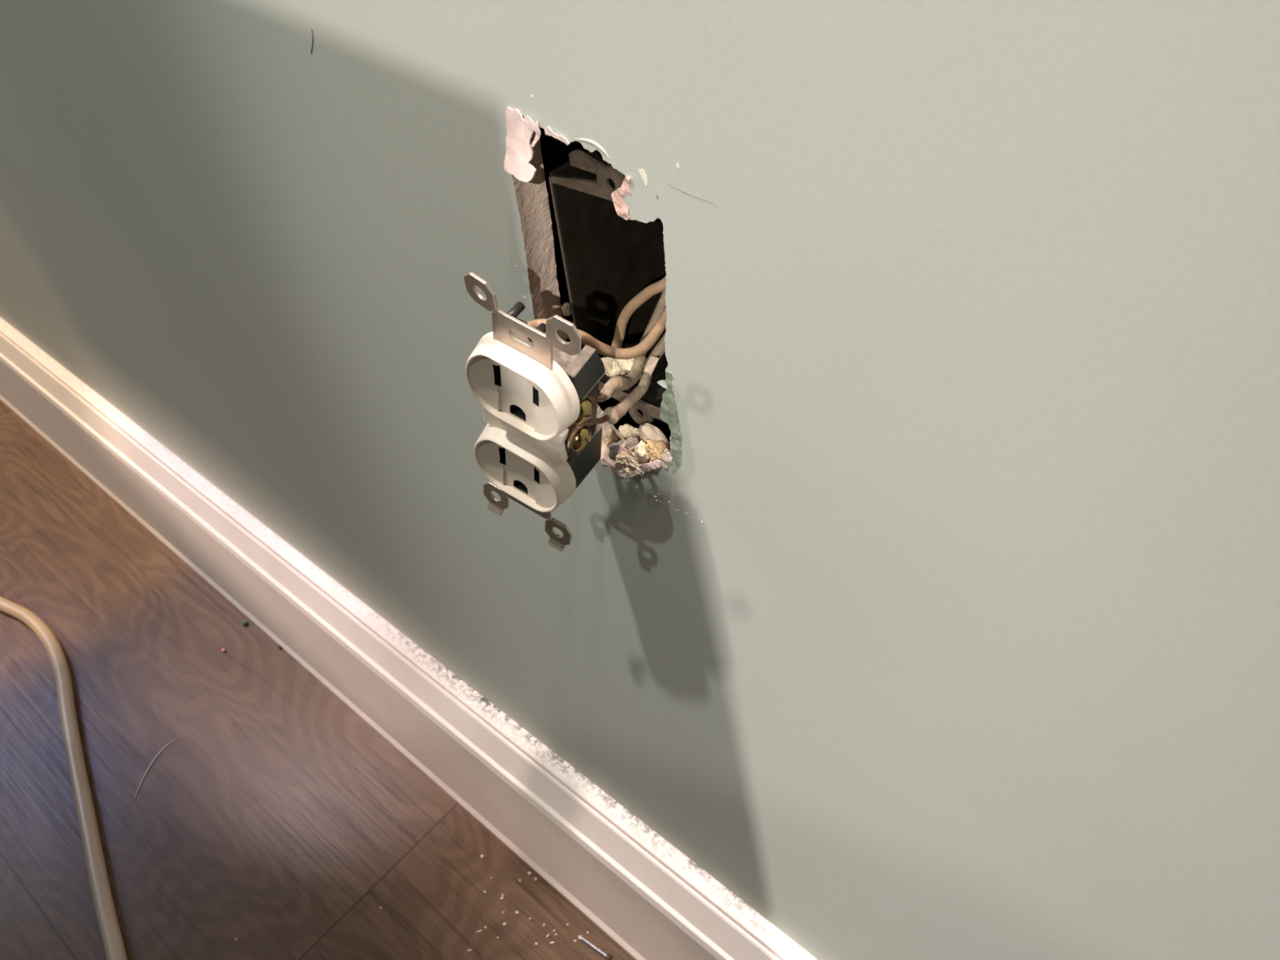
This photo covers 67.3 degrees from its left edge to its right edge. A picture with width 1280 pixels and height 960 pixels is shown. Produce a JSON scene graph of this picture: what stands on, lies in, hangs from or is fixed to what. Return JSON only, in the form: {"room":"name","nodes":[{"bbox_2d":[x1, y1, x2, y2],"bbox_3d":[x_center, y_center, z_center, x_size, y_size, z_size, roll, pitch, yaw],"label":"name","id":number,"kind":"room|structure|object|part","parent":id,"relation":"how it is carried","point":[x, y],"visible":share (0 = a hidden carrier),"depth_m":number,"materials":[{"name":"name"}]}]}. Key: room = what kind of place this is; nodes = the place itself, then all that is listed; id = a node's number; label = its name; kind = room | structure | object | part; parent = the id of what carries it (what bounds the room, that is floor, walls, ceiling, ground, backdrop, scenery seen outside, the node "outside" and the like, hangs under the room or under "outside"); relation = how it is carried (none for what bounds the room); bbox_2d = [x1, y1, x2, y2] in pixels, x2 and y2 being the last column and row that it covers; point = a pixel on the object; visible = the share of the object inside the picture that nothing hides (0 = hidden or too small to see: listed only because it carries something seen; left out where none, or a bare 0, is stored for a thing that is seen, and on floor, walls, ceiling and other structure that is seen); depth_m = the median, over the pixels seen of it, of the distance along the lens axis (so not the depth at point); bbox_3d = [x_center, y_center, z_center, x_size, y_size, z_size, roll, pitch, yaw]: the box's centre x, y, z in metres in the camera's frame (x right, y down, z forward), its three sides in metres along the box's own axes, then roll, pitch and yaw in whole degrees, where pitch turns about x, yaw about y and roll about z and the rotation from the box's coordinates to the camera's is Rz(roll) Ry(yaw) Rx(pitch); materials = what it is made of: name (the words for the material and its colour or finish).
{"room":"living room","nodes":[
{"label":"living room","id":0,"kind":"room"},
{"bbox_2d":[0,400,635,959],"bbox_3d":[-1.437,0.683,0.353,4.800,0.020,2.602,29,54,29],"label":"floor","id":1,"kind":"structure","parent":0,"point":[276,820],"depth_m":0.71,"materials":[{"name":"brown wood"}]},
{"bbox_2d":[0,595,127,959],"bbox_3d":[-0.686,0.147,0.817,1.236,0.011,0.231,22,50,24],"label":"power cord","id":2,"kind":"object","parent":1,"relation":"on","point":[114,948],"visible":1,"depth_m":0.71,"materials":[{"name":"beige plastic"}]},
{"bbox_2d":[134,738,176,797],"bbox_3d":[-0.370,0.218,0.730,0.007,0.001,0.051,10,46,14],"label":"white fibre","id":3,"kind":"object","parent":1,"relation":"on","point":[175,739],"visible":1,"depth_m":0.73,"materials":[{"name":"white fabric"}]},
{"bbox_2d":[242,620,248,625],"bbox_3d":[-0.338,0.122,0.822,0.005,0.004,0.004,29,54,29],"label":"bead","id":4,"kind":"object","parent":1,"relation":"on","point":[244,622],"visible":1,"depth_m":0.82,"materials":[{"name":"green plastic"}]},
{"bbox_2d":[577,935,612,959],"bbox_3d":[-0.029,0.301,0.619,0.026,0.005,0.005,24,51,26],"label":"screw","id":5,"kind":"object","parent":1,"relation":"on","point":[608,957],"visible":1,"depth_m":0.62,"materials":[{"name":"grey metal"}]},
{"bbox_2d":[0,0,1279,959],"bbox_3d":[-0.631,-0.966,0.166,4.800,2.500,0.106,29,54,29],"label":"wall","id":6,"kind":"structure","parent":0,"point":[939,617],"depth_m":0.28,"materials":[{"name":"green paint"}]},
{"bbox_2d":[0,316,817,959],"bbox_3d":[-0.612,-0.094,0.964,4.800,0.138,0.027,29,54,29],"label":"baseboard","id":7,"kind":"structure","parent":6,"relation":"attached to","point":[644,893],"depth_m":0.65,"materials":[{"name":"white paint"}]},
{"bbox_2d":[548,149,667,425],"bbox_3d":[0.017,-0.072,0.318,0.057,0.094,0.066,29,54,29],"label":"electrical box","id":8,"kind":"object","parent":6,"relation":"attached to","point":[608,259],"depth_m":0.32,"materials":[{"name":"black plastic"}]},
{"bbox_2d":[561,302,571,315],"bbox_3d":[-0.025,-0.057,0.322,0.004,0.005,0.004,29,54,29],"label":"chunk","id":9,"kind":"object","parent":8,"relation":"attached to","point":[566,308],"visible":1,"depth_m":0.32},
{"bbox_2d":[527,306,666,359],"bbox_3d":[-0.003,-0.054,0.300,0.091,0.035,0.012,-27,49,-22],"label":"wire","id":10,"kind":"object","parent":8,"relation":"attached to","point":[654,335],"visible":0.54,"depth_m":0.31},
{"bbox_2d":[600,356,627,377],"bbox_3d":[-0.009,-0.039,0.330,0.006,0.007,0.012,-31,51,-25],"label":"chunk","id":11,"kind":"object","parent":8,"relation":"in","point":[612,366],"visible":0.85,"depth_m":0.33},
{"bbox_2d":[567,333,665,441],"bbox_3d":[0.000,-0.041,0.310,0.025,0.046,0.090,29,54,29],"label":"wire","id":12,"kind":"object","parent":8,"relation":"attached to","point":[612,415],"visible":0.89,"depth_m":0.32,"materials":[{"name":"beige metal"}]},
{"bbox_2d":[584,290,666,402],"bbox_3d":[-0.003,-0.047,0.304,0.019,0.054,0.094,19,49,22],"label":"wire","id":13,"kind":"object","parent":8,"relation":"attached to","point":[617,383],"visible":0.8,"depth_m":0.32,"materials":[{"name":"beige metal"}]},
{"bbox_2d":[463,271,606,551],"bbox_3d":[-0.030,-0.019,0.287,0.057,0.115,0.034,21,50,23],"label":"receptacle","id":14,"kind":"object","parent":13,"relation":"hanging from","point":[531,386],"visible":1,"depth_m":0.27,"materials":[{"name":"white plastic"}]},
{"bbox_2d":[465,331,580,440],"bbox_3d":[-0.033,-0.025,0.264,0.034,0.030,0.008,29,59,13],"label":"outlet","id":15,"kind":"object","parent":14,"relation":"attached to","point":[526,384],"depth_m":0.26,"materials":[{"name":"white plastic"}]},
{"bbox_2d":[474,422,576,512],"bbox_3d":[-0.036,-0.004,0.297,0.034,0.030,0.008,29,59,13],"label":"outlet","id":16,"kind":"object","parent":14,"relation":"attached to","point":[540,476],"depth_m":0.29,"materials":[{"name":"white plastic"}]},
{"bbox_3d":[-0.019,-0.017,0.280,0.001,0.024,0.009,29,59,13],"label":"contact plate","id":17,"kind":"part","parent":14,"relation":"part of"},
{"bbox_2d":[618,358,641,378],"bbox_3d":[-0.004,-0.040,0.332,0.006,0.008,0.012,-34,52,-27],"label":"chunk","id":18,"kind":"object","parent":8,"relation":"in","point":[628,363],"visible":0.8,"depth_m":0.33,"materials":[{"name":"beige"}]},
{"bbox_2d":[611,275,666,347],"bbox_3d":[0.010,-0.061,0.314,0.048,0.072,0.011,-2,45,2],"label":"wire","id":19,"kind":"object","parent":8,"relation":"in","point":[659,286],"visible":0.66,"depth_m":0.32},
{"bbox_3d":[0.003,-0.038,0.329,0.005,0.009,0.009,29,54,29],"label":"paper strip","id":20,"kind":"part","parent":8,"relation":"part of","materials":[{"name":"white paper"}]},
{"bbox_2d":[602,428,617,447],"bbox_3d":[-0.011,-0.014,0.345,0.006,0.016,0.007,10,46,14],"label":"chunk","id":21,"kind":"object","parent":6,"relation":"attached to","point":[611,437],"visible":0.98,"depth_m":0.34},
{"bbox_2d":[608,440,627,462],"bbox_3d":[-0.007,-0.010,0.334,0.009,0.010,0.006,27,53,28],"label":"chunk","id":22,"kind":"object","parent":6,"relation":"on","point":[615,449],"visible":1,"depth_m":0.33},
{"bbox_2d":[615,450,629,466],"bbox_3d":[-0.005,-0.007,0.331,0.007,0.007,0.005,16,48,19],"label":"chunk","id":23,"kind":"object","parent":6,"relation":"attached to","point":[620,459],"visible":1,"depth_m":0.33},
{"bbox_2d":[622,465,633,473],"bbox_3d":[-0.004,-0.004,0.333,0.006,0.004,0.004,29,54,29],"label":"chunk","id":24,"kind":"object","parent":6,"relation":"on","point":[626,468],"visible":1,"depth_m":0.33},
{"bbox_2d":[617,423,641,440],"bbox_3d":[-0.003,-0.016,0.337,0.010,0.006,0.006,25,51,26],"label":"chunk","id":25,"kind":"object","parent":6,"relation":"attached to","point":[627,431],"visible":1,"depth_m":0.34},
{"bbox_2d":[623,435,639,452],"bbox_3d":[-0.002,-0.012,0.331,0.007,0.009,0.006,-15,46,-11],"label":"chunk","id":26,"kind":"object","parent":6,"relation":"on","point":[629,443],"visible":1,"depth_m":0.33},
{"bbox_2d":[625,448,647,476],"bbox_3d":[-0.001,-0.006,0.328,0.011,0.008,0.005,26,52,27],"label":"chunk","id":27,"kind":"object","parent":6,"relation":"on","point":[631,457],"visible":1,"depth_m":0.33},
{"bbox_2d":[635,440,649,462],"bbox_3d":[0.001,-0.009,0.324,0.006,0.009,0.006,29,54,29],"label":"chunk","id":28,"kind":"object","parent":27,"relation":"on","point":[641,453],"visible":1,"depth_m":0.32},
{"bbox_2d":[638,422,669,448],"bbox_3d":[0.004,-0.014,0.326,0.012,0.010,0.007,23,51,25],"label":"chunk","id":29,"kind":"object","parent":6,"relation":"on","point":[647,431],"visible":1,"depth_m":0.32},
{"bbox_2d":[644,440,667,461],"bbox_3d":[0.006,-0.009,0.320,0.007,0.008,0.010,-26,49,-20],"label":"chunk","id":30,"kind":"object","parent":6,"relation":"on","point":[655,450],"visible":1,"depth_m":0.32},
{"bbox_2d":[661,448,670,459],"bbox_3d":[0.009,-0.008,0.316,0.005,0.007,0.004,29,54,29],"label":"chunk","id":31,"kind":"object","parent":6,"relation":"on","point":[665,450],"visible":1,"depth_m":0.31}
]}

